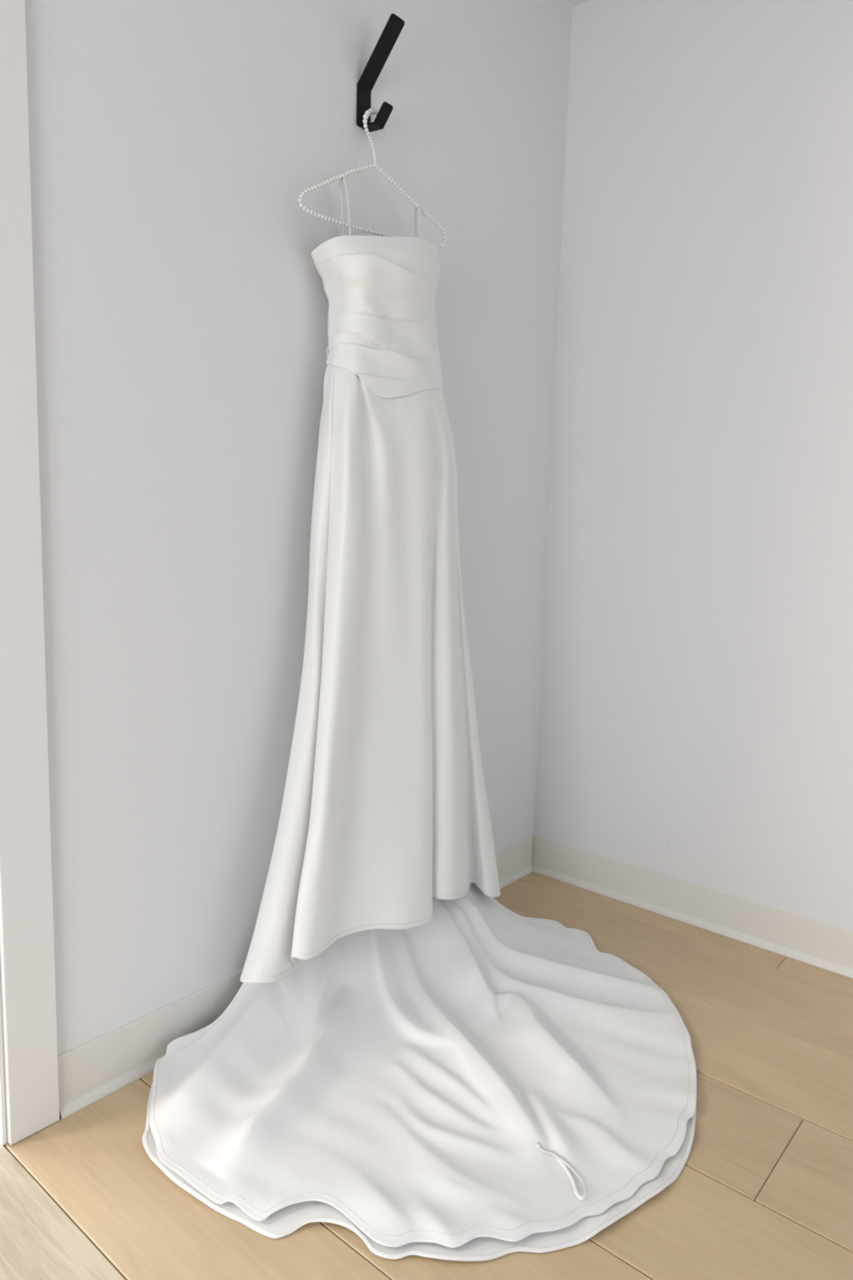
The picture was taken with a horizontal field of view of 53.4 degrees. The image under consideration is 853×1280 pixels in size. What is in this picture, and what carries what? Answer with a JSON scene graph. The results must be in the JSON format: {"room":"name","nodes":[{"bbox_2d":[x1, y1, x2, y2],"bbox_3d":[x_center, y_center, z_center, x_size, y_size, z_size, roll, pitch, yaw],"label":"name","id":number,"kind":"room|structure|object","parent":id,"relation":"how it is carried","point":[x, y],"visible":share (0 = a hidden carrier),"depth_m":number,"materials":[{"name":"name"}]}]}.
{"room":"dressing room","nodes":[
{"label":"dressing room","id":0,"kind":"room"},
{"bbox_2d":[0,0,572,1145],"bbox_3d":[-0.852,-0.359,1.123,0.120,2.440,3.846,8,10,40],"label":"wall","id":1,"kind":"structure","parent":0,"point":[181,304],"depth_m":1.60,"materials":[{"name":"white paint"}]},
{"bbox_2d":[0,991,6,1145],"bbox_3d":[-0.997,-0.153,0.982,0.122,2.059,0.873,8,10,40],"label":"door","id":2,"kind":"structure","parent":1,"relation":"in","point":[2,1115],"depth_m":1.40,"materials":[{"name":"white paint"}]},
{"bbox_2d":[0,0,59,1145],"bbox_3d":[-0.636,-0.231,1.299,0.012,2.148,0.084,8,10,40],"label":"trim","id":3,"kind":"structure","parent":1,"relation":"attached to","point":[27,948],"depth_m":1.33,"materials":[{"name":"white paint"}]},
{"bbox_2d":[57,835,533,1119],"bbox_3d":[-0.156,0.714,2.031,0.011,0.113,1.485,8,10,40],"label":"baseboard","id":4,"kind":"structure","parent":1,"relation":"attached to","point":[89,1072],"depth_m":1.59,"materials":[{"name":"white plastic"}]},
{"bbox_2d":[356,13,404,132],"bbox_3d":[-0.093,-1.149,1.725,0.098,0.188,0.038,8,10,40],"label":"coat hook","id":5,"kind":"object","parent":1,"relation":"attached to","point":[394,25],"visible":0.91,"depth_m":1.73,"materials":[{"name":"black metal"}]},
{"bbox_2d":[297,107,446,248],"bbox_3d":[-0.113,-0.963,1.740,0.382,0.269,0.060,-5,10,-41],"label":"hanger","id":6,"kind":"object","parent":5,"relation":"hanging from","point":[371,111],"visible":0.81,"depth_m":1.72,"materials":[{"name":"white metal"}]},
{"bbox_2d":[142,176,697,1261],"bbox_3d":[0.132,-0.026,1.566,0.853,1.715,1.184,8,10,40],"label":"dress","id":7,"kind":"object","parent":6,"relation":"hanging from","point":[406,1060],"visible":1,"depth_m":1.65,"materials":[{"name":"white fabric"}]},
{"bbox_2d":[0,871,852,1279],"bbox_3d":[-0.074,0.988,0.606,6.240,0.050,3.846,8,10,40],"label":"floor","id":8,"kind":"structure","parent":0,"point":[763,1190],"depth_m":1.36,"materials":[{"name":"brown wood"}]},
{"bbox_2d":[564,0,588,7],"bbox_3d":[-0.003,-1.504,0.276,6.240,0.100,3.846,8,10,40],"label":"ceiling","id":9,"kind":"structure","parent":0,"point":[572,2],"depth_m":2.27,"materials":[{"name":"white paint"}]},
{"bbox_2d":[533,0,852,930],"bbox_3d":[1.165,-0.399,1.855,6.240,2.440,0.121,8,10,40],"label":"wall","id":10,"kind":"structure","parent":0,"point":[695,718],"depth_m":2.15,"materials":[{"name":"white paint"}]},
{"bbox_2d":[531,834,852,978],"bbox_3d":[1.850,0.866,1.323,4.006,0.113,0.011,8,10,40],"label":"baseboard","id":11,"kind":"structure","parent":10,"relation":"attached to","point":[812,941],"depth_m":2.25,"materials":[{"name":"white plastic"}]}
]}

